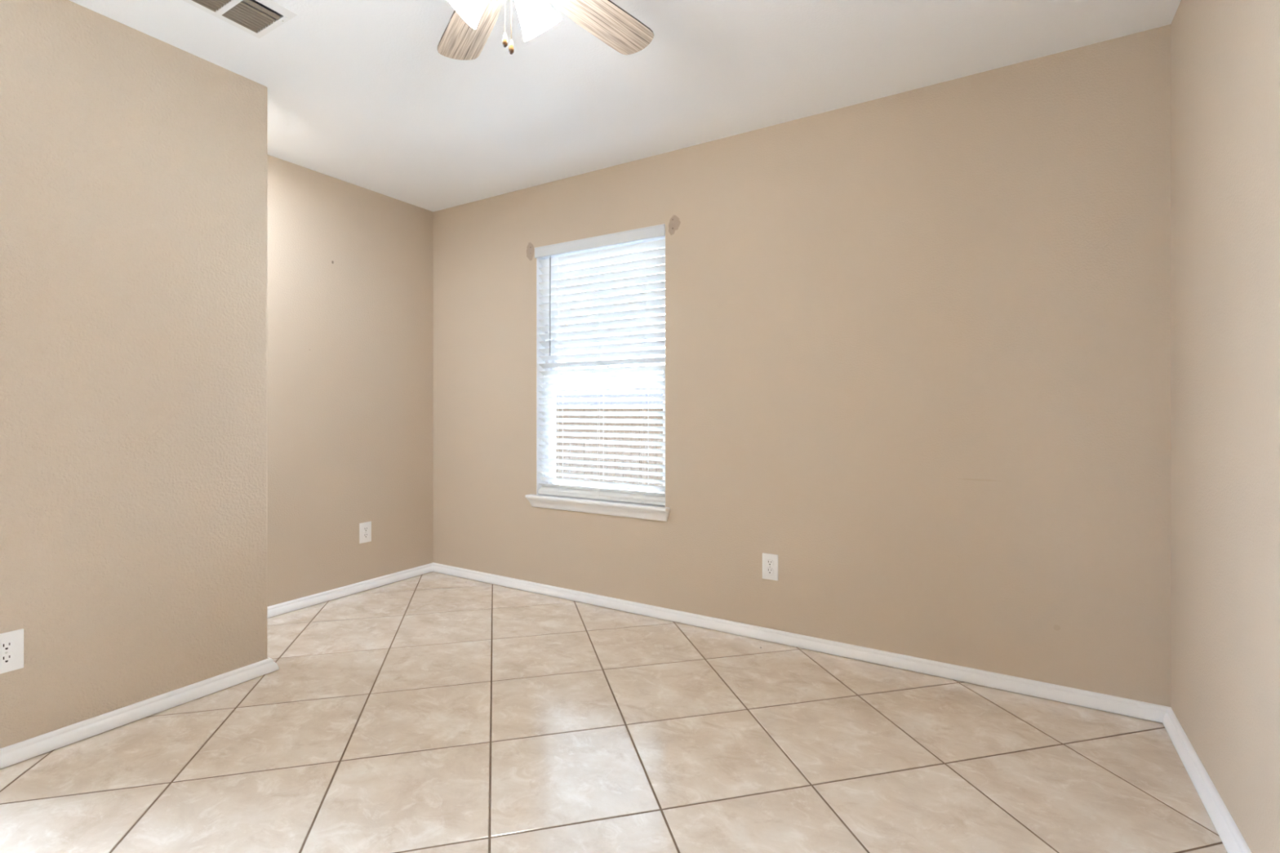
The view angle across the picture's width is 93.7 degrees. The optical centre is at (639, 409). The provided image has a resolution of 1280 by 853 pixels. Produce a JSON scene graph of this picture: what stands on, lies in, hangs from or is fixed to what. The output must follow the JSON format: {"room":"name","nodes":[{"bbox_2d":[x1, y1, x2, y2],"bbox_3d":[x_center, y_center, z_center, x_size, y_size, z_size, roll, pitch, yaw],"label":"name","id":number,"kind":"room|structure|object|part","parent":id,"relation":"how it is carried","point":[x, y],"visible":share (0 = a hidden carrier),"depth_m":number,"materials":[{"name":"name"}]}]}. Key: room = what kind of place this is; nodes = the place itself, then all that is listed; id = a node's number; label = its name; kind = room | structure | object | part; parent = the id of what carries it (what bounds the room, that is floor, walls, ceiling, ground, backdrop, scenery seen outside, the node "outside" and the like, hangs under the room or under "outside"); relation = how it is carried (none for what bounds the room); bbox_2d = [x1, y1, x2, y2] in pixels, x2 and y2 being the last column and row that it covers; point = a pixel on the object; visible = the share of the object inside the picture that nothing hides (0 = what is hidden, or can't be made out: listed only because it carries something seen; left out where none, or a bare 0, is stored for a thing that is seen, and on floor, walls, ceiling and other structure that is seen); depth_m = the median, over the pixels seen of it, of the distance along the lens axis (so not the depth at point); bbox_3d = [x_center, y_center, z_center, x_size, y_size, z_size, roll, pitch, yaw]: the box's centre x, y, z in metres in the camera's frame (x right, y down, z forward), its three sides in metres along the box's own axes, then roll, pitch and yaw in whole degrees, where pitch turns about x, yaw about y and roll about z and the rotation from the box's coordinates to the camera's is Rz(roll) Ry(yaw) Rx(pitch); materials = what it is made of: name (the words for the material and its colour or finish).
{"room":"empty bedroom","nodes":[
{"label":"empty bedroom","id":0,"kind":"room"},
{"bbox_2d":[0,0,279,768],"bbox_3d":[-1.816,-0.128,2.159,0.142,2.440,0.928,0,0,31],"label":"wall","id":1,"kind":"structure","parent":0,"point":[134,163],"depth_m":2.10,"materials":[{"name":"beige paint"}]},
{"bbox_2d":[0,628,23,674],"bbox_3d":[-1.950,0.747,1.847,0.008,0.123,0.078,0,0,31],"label":"wall outlet","id":2,"kind":"object","parent":1,"relation":"attached to","point":[11,643],"visible":1,"depth_m":1.85,"materials":[{"name":"white plastic"}]},
{"bbox_2d":[0,653,14,665],"bbox_3d":[-1.948,0.766,1.846,0.003,0.030,0.036,0,0,31],"label":"receptacle","id":3,"kind":"object","parent":2,"relation":"attached to","point":[6,659],"depth_m":1.85,"materials":[{"name":"white plastic"}]},
{"bbox_2d":[0,640,14,652],"bbox_3d":[-1.948,0.727,1.846,0.003,0.030,0.036,0,0,31],"label":"receptacle","id":4,"kind":"object","parent":2,"relation":"attached to","point":[5,646],"depth_m":1.85,"materials":[{"name":"white plastic"}]},
{"bbox_2d":[267,155,433,606],"bbox_3d":[-2.316,-0.128,2.734,0.150,2.440,3.250,0,0,31],"label":"wall","id":5,"kind":"structure","parent":0,"point":[350,266],"depth_m":3.54,"materials":[{"name":"beige paint"}]},
{"bbox_2d":[267,562,433,617],"bbox_3d":[-2.240,1.064,2.688,0.028,0.051,3.250,0,0,31],"label":"baseboard","id":6,"kind":"structure","parent":5,"relation":"attached to","point":[305,602],"depth_m":3.52,"materials":[{"name":"white paint"}]},
{"bbox_2d":[359,521,371,543],"bbox_3d":[-1.667,0.744,3.646,0.008,0.123,0.078,0,0,31],"label":"wall outlet","id":7,"kind":"object","parent":5,"relation":"attached to","point":[365,528],"visible":1,"depth_m":3.64,"materials":[{"name":"white plastic"}]},
{"bbox_2d":[363,533,368,538],"bbox_3d":[-1.665,0.764,3.645,0.003,0.030,0.036,0,0,31],"label":"receptacle","id":8,"kind":"object","parent":7,"relation":"attached to","point":[365,535],"depth_m":3.64,"materials":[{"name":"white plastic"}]},
{"bbox_2d":[363,526,368,532],"bbox_3d":[-1.665,0.725,3.645,0.003,0.030,0.036,0,0,31],"label":"receptacle","id":9,"kind":"object","parent":7,"relation":"attached to","point":[365,528],"depth_m":3.64,"materials":[{"name":"white plastic"}]},
{"bbox_2d":[0,571,1227,852],"bbox_3d":[-0.622,1.152,1.702,4.118,0.120,3.550,0,0,31],"label":"floor","id":10,"kind":"structure","parent":0,"point":[433,712],"depth_m":1.88,"materials":[{"name":"beige tile"}]},
{"bbox_2d":[69,0,1181,211],"bbox_3d":[-0.622,-1.408,1.702,4.118,0.120,3.550,0,0,31],"label":"ceiling","id":11,"kind":"structure","parent":0,"point":[362,93],"depth_m":2.37,"materials":[{"name":"white paint"}]},
{"bbox_2d":[182,0,297,38],"bbox_3d":[-1.382,-1.399,1.931,0.250,0.117,0.420,0,0,31],"label":"ceiling vent","id":12,"kind":"object","parent":11,"relation":"in","point":[237,13],"visible":1,"depth_m":2.04,"materials":[{"name":"white metal"}]},
{"bbox_2d":[437,0,653,59],"bbox_3d":[-0.316,-1.126,1.562,1.033,0.444,1.037,0,0,31],"label":"ceiling fan","id":13,"kind":"object","parent":11,"relation":"hanging from","point":[471,24],"visible":1,"depth_m":1.81,"materials":[{"name":"beige wood"}]},
{"bbox_3d":[-0.455,-1.081,1.560,0.141,0.142,0.116,0,0,31],"label":"lamp shade","id":14,"kind":"part","parent":13,"relation":"part of","materials":[{"name":"white glass"}]},
{"bbox_3d":[-0.523,-1.188,1.857,0.136,0.006,0.395,-8,4,-30],"label":"blade","id":15,"kind":"part","parent":13,"relation":"part of","materials":[{"name":"beige wood"}]},
{"bbox_3d":[-0.344,-1.043,1.528,0.002,0.165,0.002,0,0,31],"label":"pull chain","id":16,"kind":"part","parent":13,"relation":"part of","materials":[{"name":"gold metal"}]},
{"bbox_3d":[-0.327,-1.033,1.523,0.002,0.186,0.002,0,0,31],"label":"pull chain","id":17,"kind":"part","parent":13,"relation":"part of","materials":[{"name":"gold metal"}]},
{"bbox_3d":[-0.284,-1.081,1.638,0.120,0.142,0.143,0,0,31],"label":"lamp shade","id":18,"kind":"part","parent":13,"relation":"part of","materials":[{"name":"white glass"}]},
{"bbox_3d":[-0.117,-1.188,1.818,0.136,0.006,0.395,-9,-6,41],"label":"blade","id":19,"kind":"part","parent":13,"relation":"part of","materials":[{"name":"beige wood"}]},
{"bbox_2d":[433,24,1170,706],"bbox_3d":[0.263,-0.128,3.154,4.118,2.440,0.150,0,0,31],"label":"wall","id":20,"kind":"structure","parent":0,"point":[917,341],"depth_m":2.56,"materials":[{"name":"beige paint"}]},
{"bbox_2d":[536,257,545,494],"bbox_3d":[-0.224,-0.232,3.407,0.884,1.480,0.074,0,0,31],"label":"trim","id":21,"kind":"structure","parent":20,"relation":"attached to","point":[539,353],"depth_m":3.62,"materials":[{"name":"white paint"}]},
{"bbox_2d":[524,493,670,521],"bbox_3d":[-0.243,0.545,3.394,0.961,0.074,0.135,0,0,31],"label":"trim","id":22,"kind":"structure","parent":20,"relation":"attached to","point":[643,511],"depth_m":3.33,"materials":[{"name":"white paint"}]},
{"bbox_2d":[545,236,665,493],"bbox_3d":[-0.188,-0.232,3.467,0.884,1.480,0.074,0,0,31],"label":"window","id":23,"kind":"structure","parent":20,"relation":"in","point":[553,470],"depth_m":3.65,"materials":[{"name":"white plastic"}]},
{"bbox_2d":[534,223,665,506],"bbox_3d":[-0.235,-0.235,3.395,0.891,1.478,0.074,0,0,31],"label":"window blind","id":24,"kind":"object","parent":23,"relation":"attached to","point":[658,231],"visible":0.95,"depth_m":3.38,"materials":[{"name":"white paint"}]},
{"bbox_3d":[-0.470,-0.223,3.549,0.012,1.430,0.056,0,0,31],"label":"ladder cord","id":25,"kind":"part","parent":24,"relation":"part of","materials":[{"name":"white fabric"}]},
{"bbox_3d":[-0.218,-0.223,3.395,0.012,1.430,0.056,0,0,31],"label":"ladder cord","id":26,"kind":"part","parent":24,"relation":"part of","materials":[{"name":"white fabric"}]},
{"bbox_3d":[-0.227,0.496,3.401,0.874,0.016,0.052,0,0,31],"label":"rail","id":27,"kind":"part","parent":24,"relation":"part of","materials":[{"name":"white plastic"}]},
{"bbox_3d":[0.035,-0.223,3.241,0.012,1.430,0.056,0,0,31],"label":"ladder cord","id":28,"kind":"part","parent":24,"relation":"part of","materials":[{"name":"white fabric"}]},
{"bbox_3d":[-0.196,0.117,3.454,0.824,0.722,0.028,0,0,31],"label":"sash","id":29,"kind":"part","parent":23,"relation":"part of","materials":[{"name":"white plastic"}]},
{"bbox_3d":[-0.180,-0.578,3.480,0.824,0.728,0.028,0,0,31],"label":"sash","id":30,"kind":"part","parent":23,"relation":"part of","materials":[{"name":"white plastic"}]},
{"bbox_2d":[762,552,777,581],"bbox_3d":[0.617,0.744,2.845,0.078,0.123,0.008,0,0,31],"label":"wall outlet","id":31,"kind":"object","parent":20,"relation":"attached to","point":[770,562],"visible":1,"depth_m":2.84,"materials":[{"name":"white plastic"}]},
{"bbox_2d":[766,567,773,574],"bbox_3d":[0.616,0.763,2.843,0.036,0.030,0.003,0,0,31],"label":"receptacle","id":32,"kind":"object","parent":31,"relation":"attached to","point":[770,571],"depth_m":2.84,"materials":[{"name":"white plastic"}]},
{"bbox_2d":[766,559,773,566],"bbox_3d":[0.616,0.725,2.843,0.036,0.030,0.003,0,0,31],"label":"receptacle","id":33,"kind":"object","parent":31,"relation":"attached to","point":[770,562],"depth_m":2.84,"materials":[{"name":"white plastic"}]},
{"bbox_2d":[432,562,1170,723],"bbox_3d":[0.217,1.064,3.078,3.818,0.051,0.028,0,0,31],"label":"baseboard","id":34,"kind":"structure","parent":20,"relation":"attached to","point":[1111,704],"depth_m":2.63,"materials":[{"name":"white paint"}]},
{"bbox_2d":[1170,0,1279,852],"bbox_3d":[1.073,-0.128,0.669,0.150,2.440,3.250,0,0,31],"label":"wall","id":35,"kind":"structure","parent":0,"point":[1225,54],"depth_m":1.54,"materials":[{"name":"beige paint"}]},
{"bbox_2d":[1162,707,1251,852],"bbox_3d":[0.997,1.064,0.716,0.028,0.051,3.250,0,0,31],"label":"baseboard","id":36,"kind":"structure","parent":35,"relation":"attached to","point":[1233,842],"depth_m":1.67,"materials":[{"name":"white paint"}]},
{"label":"outside","id":37,"kind":"structure","parent":0,"visible":0},
{"bbox_3d":[4.770,1.742,23.830,50.000,0.200,39.845,0,0,31],"label":"ground","id":38,"kind":"structure","parent":37,"visible":0},
{"bbox_2d":[555,408,662,492],"bbox_3d":[-0.053,0.782,8.677,10.531,1.676,0.061,0,0,31],"label":"wooden fence","id":39,"kind":"object","parent":38,"relation":"on","point":[638,454],"visible":0.02,"depth_m":8.88,"materials":[{"name":"brown wood"}]}
]}

